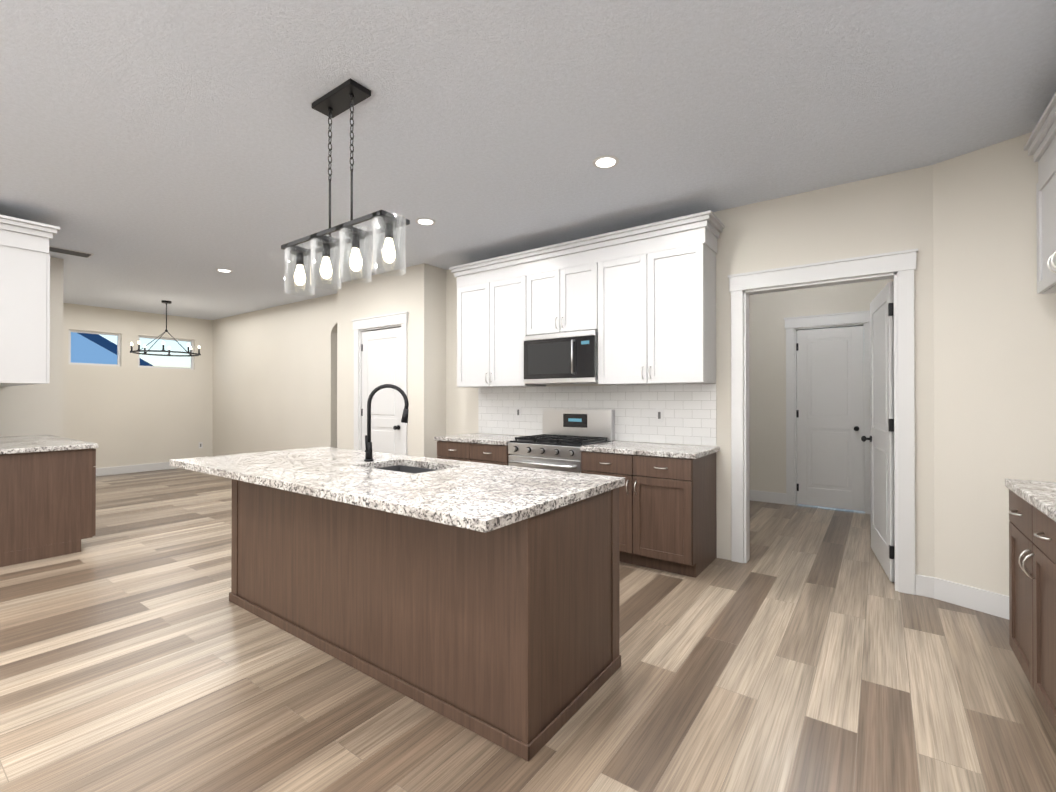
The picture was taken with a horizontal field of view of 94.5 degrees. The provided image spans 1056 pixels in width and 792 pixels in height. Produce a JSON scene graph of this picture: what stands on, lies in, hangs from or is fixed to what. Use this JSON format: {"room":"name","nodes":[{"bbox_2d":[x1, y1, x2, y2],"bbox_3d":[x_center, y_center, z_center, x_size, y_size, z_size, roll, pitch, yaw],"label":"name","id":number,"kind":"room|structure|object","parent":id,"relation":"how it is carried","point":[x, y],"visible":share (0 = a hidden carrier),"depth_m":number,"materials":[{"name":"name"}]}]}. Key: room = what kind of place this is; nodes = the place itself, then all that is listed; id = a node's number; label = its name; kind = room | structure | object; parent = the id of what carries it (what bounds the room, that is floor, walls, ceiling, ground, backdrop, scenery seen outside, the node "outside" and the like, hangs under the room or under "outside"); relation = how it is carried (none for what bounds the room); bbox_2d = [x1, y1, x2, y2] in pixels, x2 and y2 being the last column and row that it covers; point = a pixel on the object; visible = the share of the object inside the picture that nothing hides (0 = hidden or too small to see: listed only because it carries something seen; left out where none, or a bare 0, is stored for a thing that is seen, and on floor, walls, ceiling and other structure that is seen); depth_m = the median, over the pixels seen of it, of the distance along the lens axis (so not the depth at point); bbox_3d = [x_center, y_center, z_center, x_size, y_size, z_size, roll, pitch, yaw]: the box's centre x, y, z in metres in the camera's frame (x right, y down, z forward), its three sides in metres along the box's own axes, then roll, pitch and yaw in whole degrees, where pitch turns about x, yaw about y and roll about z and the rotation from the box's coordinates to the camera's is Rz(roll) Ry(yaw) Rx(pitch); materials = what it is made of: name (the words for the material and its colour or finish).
{"room":"kitchen","nodes":[
{"label":"kitchen","id":0,"kind":"room"},
{"bbox_2d":[0,383,47,436],"bbox_3d":[-5.454,-0.091,5.065,0.120,2.850,0.630,0,0,36],"label":"wall","id":1,"kind":"structure","parent":0,"point":[29,410],"depth_m":5.15,"materials":[{"name":"paint"}]},
{"bbox_2d":[48,257,63,436],"bbox_3d":[-6.581,-0.085,6.365,3.470,2.850,0.120,0,0,36],"label":"wall","id":2,"kind":"structure","parent":0,"point":[55,385],"depth_m":5.36,"materials":[{"name":"paint"}]},
{"bbox_2d":[0,227,51,386],"bbox_3d":[-4.420,-0.696,4.152,0.948,1.191,0.352,0,0,36],"label":"upper cabinet","id":3,"kind":"object","parent":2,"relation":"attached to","point":[24,304],"depth_m":3.90,"materials":[{"name":"grey wood"}]},
{"bbox_2d":[63,303,212,467],"bbox_3d":[-7.143,-0.075,8.449,0.120,2.850,3.000,0,0,36],"label":"wall","id":4,"kind":"structure","parent":0,"point":[128,411],"depth_m":8.65,"materials":[{"name":"paint"}]},
{"bbox_2d":[69,330,120,366],"bbox_3d":[-7.309,-0.796,8.239,0.040,0.570,0.680,0,0,36],"label":"window","id":5,"kind":"structure","parent":4,"relation":"in","point":[118,344],"depth_m":8.29,"materials":[{"name":"grey"}]},
{"bbox_2d":[96,462,177,475],"bbox_3d":[-7.026,1.282,8.487,0.016,0.135,2.730,0,0,36],"label":"baseboard","id":6,"kind":"structure","parent":4,"relation":"attached to","point":[105,471],"depth_m":8.59,"materials":[{"name":"grey wood"}]},
{"bbox_2d":[138,335,193,369],"bbox_3d":[-6.715,-0.792,9.062,0.040,0.570,0.880,0,0,36],"label":"window","id":7,"kind":"structure","parent":4,"relation":"in","point":[192,357],"depth_m":9.10,"materials":[{"name":"grey"}]},
{"bbox_2d":[337,263,445,457],"bbox_3d":[-1.770,-0.086,6.203,1.700,2.850,0.350,0,0,36],"label":"wall","id":8,"kind":"structure","parent":0,"point":[417,293],"depth_m":5.76,"materials":[{"name":"paint"}]},
{"bbox_2d":[352,311,408,454],"bbox_3d":[-1.804,0.177,6.062,1.064,2.323,0.156,0,0,36],"label":"door frame","id":9,"kind":"structure","parent":8,"relation":"attached to","point":[390,321],"depth_m":6.11,"materials":[{"name":"grey wood"}]},
{"bbox_2d":[361,327,400,454],"bbox_3d":[-1.810,0.252,6.064,0.812,2.148,0.186,0,0,36],"label":"pantry door","id":10,"kind":"structure","parent":8,"relation":"in","point":[381,356],"depth_m":6.04,"materials":[{"name":"grey wood"}]},
{"bbox_2d":[0,468,1055,791],"bbox_3d":[-2.445,1.372,4.741,12.430,0.080,9.700,0,0,36],"label":"floor","id":11,"kind":"structure","parent":0,"point":[806,648],"depth_m":2.20,"materials":[{"name":"brown wood"}]},
{"bbox_2d":[0,447,97,566],"bbox_3d":[-4.334,0.892,4.265,0.948,0.876,0.648,0,0,36],"label":"base cabinet","id":12,"kind":"object","parent":11,"relation":"on","point":[47,496],"depth_m":3.99,"materials":[{"name":"brown wood"}]},
{"bbox_2d":[0,435,97,454],"bbox_3d":[-4.658,0.435,4.507,1.818,0.040,0.658,0,0,36],"label":"countertop","id":13,"kind":"structure","parent":12,"relation":"on","point":[9,445],"depth_m":4.17,"materials":[{"name":"white stone"}]},
{"bbox_2d":[229,479,624,761],"bbox_3d":[-0.733,0.885,2.781,2.388,0.876,0.796,0,0,36],"label":"kitchen island","id":14,"kind":"object","parent":11,"relation":"on","point":[481,599],"depth_m":2.12,"materials":[{"name":"wood"}]},
{"bbox_2d":[170,447,624,534],"bbox_3d":[-0.910,0.427,2.785,2.675,0.040,1.060,0,0,36],"label":"island countertop","id":15,"kind":"structure","parent":14,"relation":"on","point":[483,498],"depth_m":2.32,"materials":[{"name":"white stone"}]},
{"bbox_2d":[364,384,408,461],"bbox_3d":[-0.901,0.166,3.065,0.231,0.484,0.211,0,0,36],"label":"faucet","id":16,"kind":"object","parent":15,"relation":"on","point":[368,450],"visible":1,"depth_m":3.06,"materials":[{"name":"black metal"}]},
{"bbox_2d":[382,463,437,470],"bbox_3d":[-0.713,0.557,2.865,0.584,0.242,0.384,0,0,36],"label":"sink","id":17,"kind":"object","parent":15,"relation":"in","point":[393,466],"depth_m":3.11,"materials":[{"name":"silver metal"}]},
{"bbox_2d":[434,433,520,464],"bbox_3d":[-0.399,0.876,5.000,0.948,0.915,0.684,0,0,36],"label":"base cabinet","id":18,"kind":"object","parent":11,"relation":"on","point":[484,448],"visible":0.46,"depth_m":4.76,"materials":[{"name":"brown wood"}]},
{"bbox_2d":[508,409,614,472],"bbox_3d":[0.295,0.728,4.490,0.766,1.205,0.699,0,0,36],"label":"range","id":19,"kind":"object","parent":11,"relation":"on","point":[562,439],"visible":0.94,"depth_m":4.46,"materials":[{"name":"silver metal"}]},
{"bbox_2d":[580,441,719,577],"bbox_3d":[0.993,0.871,3.994,0.938,0.915,0.684,0,0,36],"label":"base cabinet","id":20,"kind":"object","parent":11,"relation":"on","point":[667,510],"visible":0.88,"depth_m":3.70,"materials":[{"name":"brown wood"}]},
{"bbox_2d":[1007,487,1052,725],"bbox_3d":[2.316,0.881,1.790,0.648,0.876,0.974,0,0,36],"label":"base cabinet","id":21,"kind":"object","parent":11,"relation":"on","point":[1032,573],"depth_m":2.00,"materials":[{"name":"brown wood"}]},
{"bbox_2d":[1005,479,1055,518],"bbox_3d":[1.580,0.418,0.783,0.658,0.040,3.532,0,0,36],"label":"countertop","id":22,"kind":"structure","parent":21,"relation":"on","point":[1042,494],"depth_m":2.07,"materials":[{"name":"white stone"}]},
{"bbox_2d":[1053,519,1055,731],"bbox_3d":[1.844,0.878,1.137,0.648,0.876,0.882,0,0,36],"label":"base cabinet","id":23,"kind":"object","parent":11,"relation":"on","point":[1054,520],"depth_m":1.78,"materials":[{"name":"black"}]},
{"bbox_2d":[0,0,1055,319],"bbox_3d":[-2.445,-1.568,4.755,12.430,0.100,9.700,0,0,36],"label":"ceiling","id":24,"kind":"structure","parent":0,"point":[156,152],"depth_m":2.67,"materials":[{"name":"white paint"}]},
{"bbox_2d":[49,246,93,257],"bbox_3d":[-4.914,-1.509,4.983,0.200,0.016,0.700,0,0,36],"label":"ceiling fan","id":25,"kind":"object","parent":24,"relation":"in","point":[69,252],"visible":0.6,"depth_m":5.11,"materials":[{"name":"grey metal"}]},
{"bbox_2d":[130,300,200,356],"bbox_3d":[-5.732,-1.083,7.743,0.881,0.842,0.881,0,0,36],"label":"dining chandelier","id":26,"kind":"object","parent":24,"relation":"hanging from","point":[145,351],"visible":1,"depth_m":7.71,"materials":[{"name":"black metal"}]},
{"bbox_2d":[216,268,231,272],"bbox_3d":[-3.654,-1.508,5.874,0.170,0.008,0.170,0,0,36],"label":"recessed light","id":27,"kind":"object","parent":24,"relation":"in","point":[224,270],"visible":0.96,"depth_m":5.86,"materials":[{"name":"white plastic"}]},
{"bbox_2d":[281,78,409,295],"bbox_3d":[-0.957,-1.051,2.494,0.922,0.954,0.160,0,0,36],"label":"pendant light","id":28,"kind":"object","parent":24,"relation":"hanging from","point":[343,97],"visible":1,"depth_m":2.44,"materials":[{"name":"black metal"}]},
{"bbox_2d":[416,218,434,224],"bbox_3d":[-0.892,-1.516,4.250,0.170,0.008,0.170,0,0,36],"label":"recessed light","id":29,"kind":"object","parent":24,"relation":"in","point":[424,221],"visible":1,"depth_m":4.23,"materials":[{"name":"white plastic"}]},
{"bbox_2d":[593,155,618,168],"bbox_3d":[0.506,-1.521,3.179,0.170,0.008,0.170,0,0,36],"label":"recessed light","id":30,"kind":"object","parent":24,"relation":"in","point":[605,161],"visible":1,"depth_m":3.17,"materials":[{"name":"white plastic"}]},
{"bbox_2d":[213,165,934,576],"bbox_3d":[-1.386,-0.086,6.215,12.070,2.850,0.120,0,0,36],"label":"wall","id":31,"kind":"structure","parent":0,"point":[273,377],"depth_m":3.98,"materials":[{"name":"paint"}]},
{"bbox_2d":[516,407,520,417],"bbox_3d":[-0.103,0.174,5.198,0.070,0.115,0.008,0,0,36],"label":"outlet","id":32,"kind":"object","parent":31,"relation":"attached to","point":[518,409],"depth_m":5.19,"materials":[{"name":"grey plastic"}]},
{"bbox_2d":[449,210,724,387],"bbox_3d":[0.378,-0.744,4.621,2.736,1.290,0.401,0,0,36],"label":"upper cabinet","id":33,"kind":"object","parent":31,"relation":"attached to","point":[641,299],"visible":1,"depth_m":4.20,"materials":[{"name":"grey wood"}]},
{"bbox_2d":[524,330,597,384],"bbox_3d":[0.368,-0.346,4.597,0.762,0.455,0.448,0,0,36],"label":"microwave","id":34,"kind":"object","parent":33,"relation":"attached to","point":[564,358],"visible":0.94,"depth_m":4.43,"materials":[{"name":"silver metal"}]},
{"bbox_2d":[478,384,715,445],"bbox_3d":[0.494,0.159,4.777,2.600,0.510,0.008,0,0,36],"label":"tile backsplash","id":35,"kind":"structure","parent":31,"relation":"attached to","point":[689,414],"depth_m":4.48,"materials":[{"name":"white tile"}]},
{"bbox_2d":[656,409,662,421],"bbox_3d":[1.154,0.170,4.290,0.070,0.115,0.008,0,0,36],"label":"outlet","id":36,"kind":"object","parent":31,"relation":"attached to","point":[659,415],"depth_m":4.29,"materials":[{"name":"grey plastic"}]},
{"bbox_2d":[728,248,917,594],"bbox_3d":[2.153,0.175,3.659,1.204,2.303,0.192,0,0,36],"label":"trim","id":37,"kind":"structure","parent":31,"relation":"attached to","point":[898,267],"depth_m":3.44,"materials":[{"name":"grey wood"}]},
{"bbox_2d":[861,281,894,581],"bbox_3d":[2.765,0.252,3.869,0.230,2.128,0.908,0,0,36],"label":"hall door","id":38,"kind":"structure","parent":31,"relation":"in","point":[881,438],"depth_m":3.73,"materials":[{"name":"grey wood"}]},
{"bbox_2d":[749,279,892,492],"bbox_3d":[3.205,-0.086,6.107,3.040,2.850,0.120,0,0,36],"label":"wall","id":39,"kind":"structure","parent":0,"point":[769,313],"depth_m":6.09,"materials":[{"name":"paint"}]},
{"bbox_2d":[750,490,785,503],"bbox_3d":[2.610,1.273,6.447,1.430,0.135,0.016,0,0,36],"label":"baseboard","id":40,"kind":"structure","parent":39,"relation":"attached to","point":[755,495],"depth_m":6.14,"materials":[{"name":"grey wood"}]},
{"bbox_2d":[784,310,870,513],"bbox_3d":[3.584,0.186,5.810,0.944,2.303,0.156,0,0,36],"label":"door frame","id":41,"kind":"structure","parent":39,"relation":"attached to","point":[793,325],"depth_m":5.92,"materials":[{"name":"grey wood"}]},
{"bbox_2d":[796,326,863,511],"bbox_3d":[3.578,0.261,5.812,0.692,2.128,0.186,0,0,36],"label":"closet door","id":42,"kind":"structure","parent":39,"relation":"in","point":[830,416],"depth_m":5.79,"materials":[{"name":"grey wood"}]},
{"bbox_2d":[933,132,1055,595],"bbox_3d":[2.957,-0.102,2.851,0.890,2.850,0.490,0,0,36],"label":"wall","id":43,"kind":"structure","parent":0,"point":[994,316],"depth_m":2.99,"materials":[{"name":"paint"}]},
{"bbox_2d":[915,574,1008,619],"bbox_3d":[2.877,1.255,2.820,0.990,0.135,0.385,0,0,36],"label":"baseboard","id":44,"kind":"structure","parent":43,"relation":"attached to","point":[984,601],"depth_m":3.07,"materials":[{"name":"grey wood"}]},
{"bbox_3d":[1.491,-0.115,-0.007,0.120,2.850,6.600,0,0,36],"label":"wall","id":45,"kind":"structure","parent":0,"visible":0},
{"bbox_2d":[1034,128,1055,293],"bbox_3d":[2.755,-0.933,2.236,0.448,0.736,0.850,0,0,36],"label":"upper cabinet","id":46,"kind":"object","parent":45,"relation":"attached to","point":[1040,145],"depth_m":2.57,"materials":[{"name":"grey wood"}]},
{"label":"outside","id":47,"kind":"structure","parent":0,"visible":0},
{"bbox_2d":[71,332,152,365],"bbox_3d":[-18.563,-2.079,11.031,8.350,6.881,16.400,0,0,36],"label":"house","id":48,"kind":"structure","parent":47,"point":[92,348],"depth_m":13.46,"materials":[{"name":"blue"}]}
]}

